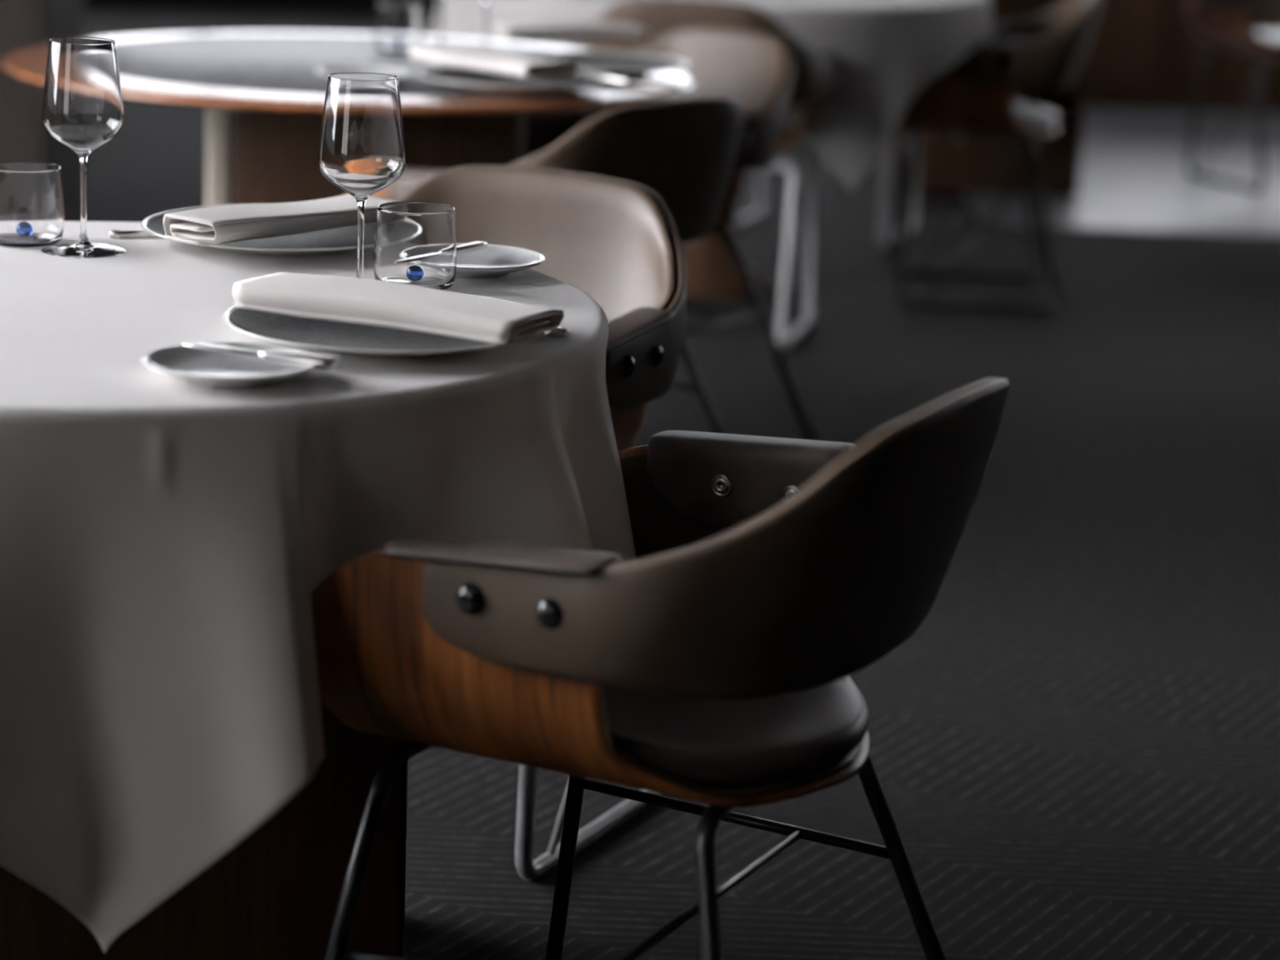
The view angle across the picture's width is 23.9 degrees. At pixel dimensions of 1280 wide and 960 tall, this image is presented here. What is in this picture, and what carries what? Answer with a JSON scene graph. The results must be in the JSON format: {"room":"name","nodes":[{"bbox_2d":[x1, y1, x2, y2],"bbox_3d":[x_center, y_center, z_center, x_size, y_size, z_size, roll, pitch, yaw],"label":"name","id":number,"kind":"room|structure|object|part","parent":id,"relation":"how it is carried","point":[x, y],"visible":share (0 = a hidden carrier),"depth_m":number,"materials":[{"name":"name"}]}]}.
{"room":"restaurant","nodes":[
{"label":"restaurant","id":0,"kind":"room"},
{"bbox_2d":[0,0,83,221],"bbox_3d":[-1.753,-2.306,7.277,0.720,3.500,0.500,2,14,0],"label":"wall","id":1,"kind":"structure","parent":0,"point":[24,24],"depth_m":7.37,"materials":[{"name":"beige paint"}]},
{"bbox_2d":[83,0,438,16],"bbox_3d":[0.149,-3.875,13.979,10.000,3.500,0.200,2,14,0],"label":"wall","id":2,"kind":"structure","parent":0,"point":[428,7],"depth_m":14.29,"materials":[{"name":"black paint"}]},
{"bbox_2d":[83,2,1279,959],"bbox_3d":[0.006,-0.156,6.345,10.000,0.100,18.400,2,14,0],"label":"floor","id":3,"kind":"structure","parent":0,"point":[1074,751],"depth_m":4.64,"materials":[{"name":"carpet"}]},
{"bbox_2d":[0,700,408,959],"bbox_3d":[-0.549,0.182,3.114,0.997,0.740,0.997,2,14,0],"label":"round table","id":4,"kind":"object","parent":3,"relation":"on","point":[276,894],"visible":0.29,"depth_m":2.97,"materials":[{"name":"brown wood"}]},
{"bbox_2d":[0,221,636,953],"bbox_3d":[-0.535,0.069,3.073,1.115,0.506,1.079,14,18,41],"label":"tablecloth","id":5,"kind":"object","parent":4,"relation":"on","point":[166,541],"visible":0.74,"depth_m":2.61,"materials":[{"name":"white fabric"}]},
{"bbox_2d":[0,161,64,247],"bbox_3d":[-0.678,-0.303,3.327,0.086,0.084,0.086,2,14,0],"label":"water tumbler","id":6,"kind":"object","parent":5,"relation":"on","point":[32,215],"visible":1,"depth_m":3.29,"materials":[{"name":"clear glass"}]},
{"bbox_2d":[40,36,126,257],"bbox_3d":[-0.603,-0.361,3.271,0.092,0.228,0.092,1,14,-7],"label":"wine glass","id":7,"kind":"object","parent":5,"relation":"on","point":[82,109],"visible":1,"depth_m":3.23,"materials":[{"name":"clear glass"}]},
{"bbox_2d":[108,229,159,238],"bbox_3d":[-0.499,-0.279,3.417,0.199,0.009,0.018,-2,14,-17],"label":"table knife","id":8,"kind":"object","parent":5,"relation":"on","point":[117,233],"visible":0.43,"depth_m":3.39,"materials":[{"name":"metal"}]},
{"bbox_2d":[140,342,315,388],"bbox_3d":[-0.362,-0.098,2.679,0.158,0.018,0.158,2,14,0],"label":"bread plate","id":9,"kind":"object","parent":5,"relation":"on","point":[202,367],"visible":0.92,"depth_m":2.70,"materials":[{"name":"white ceramic"}]},
{"bbox_2d":[182,342,338,369],"bbox_3d":[-0.340,-0.113,2.689,0.157,0.011,0.022,8,15,22],"label":"table knife","id":10,"kind":"object","parent":9,"relation":"on","point":[317,361],"visible":1,"depth_m":2.67,"materials":[{"name":"metal"}]},
{"bbox_3d":[-0.373,-0.117,2.704,0.083,0.002,0.021,9,15,27],"label":"blade","id":11,"kind":"part","parent":10,"relation":"part of","materials":[{"name":"metal"}]},
{"bbox_3d":[-0.303,-0.107,2.673,0.076,0.011,0.019,8,15,22],"label":"handle","id":12,"kind":"part","parent":10,"relation":"part of","materials":[{"name":"metal"}]},
{"bbox_2d":[141,204,376,256],"bbox_3d":[-0.401,-0.276,3.389,0.314,0.021,0.314,2,14,0],"label":"charger plate","id":13,"kind":"object","parent":5,"relation":"on","point":[342,239],"visible":0.48,"depth_m":3.36,"materials":[{"name":"white ceramic"}]},
{"bbox_2d":[163,193,397,246],"bbox_3d":[-0.391,-0.290,3.344,0.094,0.030,0.295,13,17,37],"label":"napkin","id":14,"kind":"object","parent":13,"relation":"on","point":[208,226],"visible":0.94,"depth_m":3.28,"materials":[{"name":"beige fabric"}]},
{"bbox_2d":[317,71,405,278],"bbox_3d":[-0.280,-0.291,3.038,0.092,0.228,0.092,-4,15,-23],"label":"wine glass","id":15,"kind":"object","parent":5,"relation":"on","point":[362,152],"visible":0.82,"depth_m":2.99,"materials":[{"name":"clear glass"}]},
{"bbox_2d":[222,293,551,357],"bbox_3d":[-0.239,-0.144,2.878,0.314,0.021,0.314,2,14,0],"label":"charger plate","id":16,"kind":"object","parent":5,"relation":"on","point":[344,338],"visible":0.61,"depth_m":2.85,"materials":[{"name":"white ceramic"}]},
{"bbox_2d":[232,271,564,345],"bbox_3d":[-0.231,-0.165,2.863,0.315,0.028,0.105,9,15,26],"label":"napkin","id":17,"kind":"object","parent":16,"relation":"on","point":[348,300],"visible":1,"depth_m":2.83,"materials":[{"name":"beige fabric"}]},
{"bbox_2d":[373,201,457,290],"bbox_3d":[-0.234,-0.243,3.149,0.086,0.084,0.086,2,14,0],"label":"water tumbler","id":18,"kind":"object","parent":5,"relation":"on","point":[415,242],"visible":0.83,"depth_m":3.12,"materials":[{"name":"clear glass"}]},
{"bbox_2d":[455,243,545,278],"bbox_3d":[-0.181,-0.233,3.258,0.158,0.018,0.158,2,14,0],"label":"bread plate","id":19,"kind":"object","parent":5,"relation":"on","point":[493,260],"visible":0.57,"depth_m":3.28,"materials":[{"name":"white ceramic"}]},
{"bbox_2d":[456,241,487,253],"bbox_3d":[-0.214,-0.243,3.239,0.017,0.008,0.164,10,16,29],"label":"table knife","id":20,"kind":"object","parent":19,"relation":"on","point":[474,246],"visible":0.5,"depth_m":3.28,"materials":[{"name":"metal"}]},
{"bbox_2d":[545,326,569,337],"bbox_3d":[-0.167,-0.158,2.976,0.219,0.009,0.019,9,15,26],"label":"table knife","id":21,"kind":"object","parent":5,"relation":"on","point":[559,331],"visible":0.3,"depth_m":2.92,"materials":[{"name":"metal"}]},
{"bbox_2d":[1,31,695,205],"bbox_3d":[-0.516,-0.370,5.371,1.200,0.741,1.200,2,14,0],"label":"round table","id":22,"kind":"object","parent":3,"relation":"on","point":[262,93],"visible":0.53,"depth_m":5.16,"materials":[{"name":"orange wood"}]},
{"bbox_3d":[-0.729,-0.363,5.375,0.045,0.710,0.300,2,14,0],"label":"panel","id":23,"kind":"part","parent":22,"relation":"part of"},
{"bbox_2d":[315,66,411,79],"bbox_3d":[-0.457,-0.666,4.989,0.158,0.018,0.158,2,14,0],"label":"bread plate","id":24,"kind":"object","parent":22,"relation":"on","point":[326,71],"visible":0.37,"depth_m":5.04,"materials":[{"name":"grey ceramic"}]},
{"bbox_2d":[374,1,422,52],"bbox_3d":[-0.439,-0.824,5.496,0.086,0.084,0.086,2,14,0],"label":"water tumbler","id":25,"kind":"object","parent":22,"relation":"on","point":[398,24],"visible":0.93,"depth_m":5.46,"materials":[{"name":"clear glass"}]},
{"bbox_2d":[422,0,446,44],"bbox_3d":[-0.365,-0.912,5.566,0.092,0.228,0.092,8,15,23],"label":"wine glass","id":26,"kind":"object","parent":22,"relation":"on","point":[440,41],"visible":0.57,"depth_m":5.58,"materials":[{"name":"clear glass"}]},
{"bbox_2d":[482,0,488,48],"bbox_3d":[-0.276,-0.880,5.450,0.092,0.228,0.092,4,14,7],"label":"wine glass","id":27,"kind":"object","parent":22,"relation":"on","point":[486,12],"visible":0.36,"depth_m":5.46,"materials":[{"name":"clear glass"}]},
{"bbox_2d":[417,65,605,93],"bbox_3d":[-0.210,-0.658,4.989,0.314,0.021,0.314,2,14,0],"label":"charger plate","id":28,"kind":"object","parent":22,"relation":"on","point":[467,78],"visible":0.83,"depth_m":5.01,"materials":[{"name":"grey ceramic"}]},
{"bbox_2d":[409,43,578,80],"bbox_3d":[-0.242,-0.698,5.042,0.124,0.030,0.315,-9,18,-40],"label":"napkin","id":29,"kind":"object","parent":28,"relation":"on","point":[460,55],"visible":1,"depth_m":5.00,"materials":[{"name":"beige fabric"}]},
{"bbox_2d":[493,20,650,42],"bbox_3d":[-0.129,-0.828,5.587,0.275,0.034,0.120,-2,14,-18],"label":"napkin","id":30,"kind":"object","parent":22,"relation":"on","point":[553,31],"visible":1,"depth_m":5.55,"materials":[{"name":"beige fabric"}]},
{"bbox_2d":[517,50,688,77],"bbox_3d":[-0.072,-0.723,5.275,0.314,0.021,0.314,2,14,0],"label":"charger plate","id":31,"kind":"object","parent":22,"relation":"on","point":[611,64],"visible":0.64,"depth_m":5.36,"materials":[{"name":"grey ceramic"}]},
{"bbox_2d":[586,74,674,89],"bbox_3d":[-0.016,-0.647,4.916,0.019,0.009,0.199,-11,19,-43],"label":"table knife","id":32,"kind":"object","parent":22,"relation":"on","point":[593,77],"visible":1,"depth_m":4.93,"materials":[{"name":"metal"}]},
{"bbox_3d":[-0.051,-0.657,4.953,0.016,0.009,0.096,-11,19,-43],"label":"handle","id":33,"kind":"part","parent":32,"relation":"part of","materials":[{"name":"metal"}]},
{"bbox_3d":[0.017,-0.637,4.883,0.018,0.001,0.104,-11,19,-43],"label":"blade","id":34,"kind":"part","parent":32,"relation":"part of","materials":[{"name":"metal"}]},
{"bbox_2d":[394,164,686,879],"bbox_3d":[-0.236,0.030,3.715,0.556,0.774,0.523,9,15,25],"label":"armchair","id":35,"kind":"object","parent":3,"relation":"on","point":[615,241],"visible":0.17,"depth_m":3.78,"materials":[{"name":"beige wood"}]},
{"bbox_3d":[-0.195,-0.241,3.714,0.546,0.244,0.381,9,15,25],"label":"backrest","id":36,"kind":"part","parent":35,"relation":"part of","materials":[{"name":"beige leather"}]},
{"bbox_3d":[-0.134,0.223,3.693,0.212,0.418,0.394,9,15,25],"label":"sled leg","id":37,"kind":"part","parent":35,"relation":"part of","materials":[{"name":"grey metal"}]},
{"bbox_3d":[-0.013,-0.131,3.490,0.012,0.028,0.028,9,15,25],"label":"knob","id":38,"kind":"part","parent":35,"relation":"part of","materials":[{"name":"black metal"}]},
{"bbox_3d":[-0.027,-0.138,3.515,0.058,0.098,0.210,9,15,25],"label":"armrest","id":39,"kind":"part","parent":35,"relation":"part of","materials":[{"name":"beige leather"}]},
{"bbox_3d":[0.021,-0.146,3.557,0.012,0.028,0.028,9,15,25],"label":"knob","id":40,"kind":"part","parent":35,"relation":"part of","materials":[{"name":"black metal"}]},
{"bbox_2d":[346,97,742,433],"bbox_3d":[-0.144,-0.258,4.908,0.534,0.776,0.593,14,18,41],"label":"armchair","id":41,"kind":"object","parent":3,"relation":"on","point":[683,150],"visible":0.34,"depth_m":4.68,"materials":[{"name":"brown leather"}]},
{"bbox_3d":[-0.365,-0.441,4.700,0.028,0.028,0.012,14,18,41],"label":"knob","id":42,"kind":"part","parent":41,"relation":"part of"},
{"bbox_3d":[-0.337,-0.441,4.706,0.210,0.098,0.058,14,18,41],"label":"armrest","id":43,"kind":"part","parent":41,"relation":"part of","materials":[{"name":"beige leather"}]},
{"bbox_3d":[-0.078,-0.502,4.795,0.381,0.244,0.546,14,18,41],"label":"backrest","id":44,"kind":"part","parent":41,"relation":"part of","materials":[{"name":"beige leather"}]},
{"bbox_3d":[0.065,-0.082,4.975,0.318,0.418,0.068,-3,15,-21],"label":"leg","id":45,"kind":"part","parent":41,"relation":"part of","materials":[{"name":"black paint"}]},
{"bbox_2d":[311,377,1009,959],"bbox_3d":[0.028,0.268,2.789,0.534,0.776,0.593,9,15,26],"label":"armchair","id":46,"kind":"object","parent":3,"relation":"on","point":[713,665],"visible":1,"depth_m":2.59,"materials":[{"name":"brown leather"}]},
{"bbox_3d":[-0.232,0.439,2.799,0.056,0.416,0.264,13,18,38],"label":"leg","id":47,"kind":"part","parent":46,"relation":"part of","materials":[{"name":"black paint"}]},
{"bbox_3d":[-0.143,0.100,2.527,0.028,0.028,0.012,9,15,26],"label":"knob","id":48,"kind":"part","parent":46,"relation":"part of","materials":[{"name":"black metal"}]},
{"bbox_3d":[-0.117,0.098,2.540,0.210,0.098,0.058,9,15,26],"label":"armrest","id":49,"kind":"part","parent":46,"relation":"part of","materials":[{"name":"beige leather"}]},
{"bbox_3d":[-0.075,0.111,2.494,0.028,0.028,0.012,9,15,26],"label":"knob","id":50,"kind":"part","parent":46,"relation":"part of","materials":[{"name":"black metal"}]},
{"bbox_3d":[-0.102,0.383,3.046,0.056,0.416,0.264,5,14,13],"label":"leg","id":51,"kind":"part","parent":46,"relation":"part of","materials":[{"name":"black paint"}]},
{"bbox_3d":[0.106,0.021,2.692,0.381,0.244,0.546,9,15,26],"label":"backrest","id":52,"kind":"part","parent":46,"relation":"part of","materials":[{"name":"beige leather"}]},
{"bbox_3d":[0.109,0.001,2.972,0.210,0.098,0.058,9,15,26],"label":"armrest","id":53,"kind":"part","parent":46,"relation":"part of","materials":[{"name":"beige leather"}]},
{"bbox_3d":[0.223,0.430,2.911,0.318,0.418,0.068,-8,17,-36],"label":"leg","id":54,"kind":"part","parent":46,"relation":"part of","materials":[{"name":"black paint"}]},
{"bbox_2d":[524,26,813,439],"bbox_3d":[-0.017,-0.460,5.750,0.534,0.776,0.593,-11,19,-42],"label":"armchair","id":55,"kind":"object","parent":3,"relation":"on","point":[752,68],"visible":0.2,"depth_m":5.77,"materials":[{"name":"beige leather"}]},
{"bbox_3d":[-0.212,-0.715,5.842,0.210,0.098,0.058,-11,19,-42],"label":"armrest","id":56,"kind":"part","parent":55,"relation":"part of","materials":[{"name":"black leather"}]},
{"bbox_3d":[0.048,-0.728,5.738,0.381,0.244,0.546,-11,19,-42],"label":"backrest","id":57,"kind":"part","parent":55,"relation":"part of","materials":[{"name":"beige leather"}]},
{"bbox_3d":[0.188,-0.620,5.516,0.028,0.028,0.012,-11,19,-42],"label":"knob","id":58,"kind":"part","parent":55,"relation":"part of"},
{"bbox_3d":[0.129,-0.616,5.493,0.210,0.098,0.058,-11,19,-42],"label":"armrest","id":59,"kind":"part","parent":55,"relation":"part of","materials":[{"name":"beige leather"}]},
{"bbox_2d":[584,0,835,351],"bbox_3d":[0.146,-0.714,6.811,0.556,0.774,0.523,5,14,12],"label":"armchair","id":60,"kind":"object","parent":3,"relation":"on","point":[812,68],"visible":0.44,"depth_m":6.59,"materials":[{"name":"beige leather"}]},
{"bbox_3d":[0.140,-0.956,6.681,0.546,0.244,0.381,5,14,12],"label":"backrest","id":61,"kind":"part","parent":60,"relation":"part of","materials":[{"name":"beige leather"}]},
{"bbox_3d":[0.267,-0.533,6.839,0.212,0.418,0.394,5,14,12],"label":"sled leg","id":62,"kind":"part","parent":60,"relation":"part of","materials":[{"name":"grey metal"}]},
{"bbox_3d":[0.407,-0.915,6.756,0.058,0.098,0.210,5,14,12],"label":"armrest","id":63,"kind":"part","parent":60,"relation":"part of","materials":[{"name":"black leather"}]},
{"bbox_3d":[0.417,-0.900,6.694,0.012,0.028,0.028,5,14,12],"label":"knob","id":64,"kind":"part","parent":60,"relation":"part of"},
{"bbox_2d":[681,203,792,299],"bbox_3d":[0.173,-0.848,7.430,1.320,0.740,1.320,2,14,0],"label":"round table","id":65,"kind":"object","parent":3,"relation":"on","point":[713,272],"visible":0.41,"depth_m":7.41,"materials":[{"name":"brown wood"}]},
{"bbox_2d":[429,0,992,190],"bbox_3d":[0.175,-1.014,7.397,1.343,0.408,1.339,6,14,15],"label":"tablecloth","id":66,"kind":"object","parent":65,"relation":"on","point":[886,51],"visible":0.57,"depth_m":6.80,"materials":[{"name":"grey fabric"}]},
{"bbox_2d":[735,130,918,245],"bbox_3d":[0.518,-1.072,8.331,0.556,0.774,0.523,6,14,17],"label":"armchair","id":67,"kind":"object","parent":3,"relation":"on","point":[884,238],"visible":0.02,"depth_m":8.32,"materials":[{"name":"grey metal"}]},
{"bbox_3d":[0.386,-0.910,8.399,0.212,0.418,0.394,6,14,17],"label":"sled leg","id":68,"kind":"part","parent":67,"relation":"part of","materials":[{"name":"grey metal"}]},
{"bbox_3d":[0.629,-0.883,8.325,0.212,0.418,0.394,6,14,17],"label":"sled leg","id":69,"kind":"part","parent":67,"relation":"part of","materials":[{"name":"grey metal"}]},
{"bbox_2d":[889,0,1088,196],"bbox_3d":[1.070,-1.277,9.304,1.100,0.740,1.100,2,14,0],"label":"round table","id":70,"kind":"object","parent":3,"relation":"on","point":[944,164],"visible":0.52,"depth_m":9.17,"materials":[{"name":"brown wood"}]},
{"bbox_2d":[887,0,1103,313],"bbox_3d":[0.847,-0.838,7.425,0.523,0.774,0.556,3,14,2],"label":"armchair","id":71,"kind":"object","parent":3,"relation":"on","point":[1048,48],"visible":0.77,"depth_m":7.22,"materials":[{"name":"orange wood"}]},
{"bbox_3d":[0.833,-0.695,7.591,0.394,0.418,0.212,3,14,2],"label":"sled leg","id":72,"kind":"part","parent":71,"relation":"part of","materials":[{"name":"black paint"}]},
{"bbox_3d":[0.777,-0.988,7.111,0.028,0.028,0.012,3,14,2],"label":"knob","id":73,"kind":"part","parent":71,"relation":"part of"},
{"bbox_3d":[0.823,-0.635,7.343,0.394,0.418,0.212,3,14,2],"label":"sled leg","id":74,"kind":"part","parent":71,"relation":"part of","materials":[{"name":"black paint"}]},
{"bbox_3d":[0.815,-1.110,7.616,0.210,0.098,0.058,3,14,2],"label":"armrest","id":75,"kind":"part","parent":71,"relation":"part of","materials":[{"name":"black leather"}]},
{"bbox_3d":[0.795,-0.993,7.133,0.210,0.098,0.058,3,14,2],"label":"armrest","id":76,"kind":"part","parent":71,"relation":"part of","materials":[{"name":"black leather"}]},
{"bbox_3d":[0.853,-0.984,7.108,0.028,0.028,0.012,3,14,2],"label":"knob","id":77,"kind":"part","parent":71,"relation":"part of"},
{"bbox_3d":[0.928,-1.092,7.359,0.381,0.244,0.546,3,14,2],"label":"backrest","id":78,"kind":"part","parent":71,"relation":"part of","materials":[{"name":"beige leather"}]},
{"bbox_2d":[962,106,1279,236],"bbox_3d":[2.861,-1.019,10.097,3.740,0.004,3.050,2,14,0],"label":"floor","id":79,"kind":"structure","parent":3,"relation":"on","point":[1134,175],"depth_m":9.63,"materials":[{"name":"stone"}]},
{"bbox_2d":[1186,0,1279,192],"bbox_3d":[2.077,-1.326,9.593,0.556,0.774,0.523,-5,15,-26],"label":"armchair","id":80,"kind":"object","parent":79,"relation":"on","point":[1222,23],"visible":1,"depth_m":9.51,"materials":[{"name":"beige leather"}]},
{"bbox_3d":[2.118,-1.567,9.468,0.546,0.244,0.381,-5,15,-26],"label":"backrest","id":81,"kind":"part","parent":80,"relation":"part of","materials":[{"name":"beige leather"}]},
{"bbox_2d":[1084,0,1279,108],"bbox_3d":[2.825,-1.913,11.942,3.200,0.860,0.541,2,14,0],"label":"wall","id":82,"kind":"structure","parent":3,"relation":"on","point":[1140,51],"depth_m":11.76,"materials":[{"name":"brown wood"}]},
{"bbox_3d":[1.645,-1.921,11.705,0.760,0.740,0.017,2,14,0],"label":"door","id":83,"kind":"part","parent":82,"relation":"part of","materials":[{"name":"brown wood"}]},
{"bbox_3d":[2.429,-1.891,11.705,0.760,0.740,0.017,2,14,0],"label":"door","id":84,"kind":"part","parent":82,"relation":"part of","materials":[{"name":"brown wood"}]}
]}

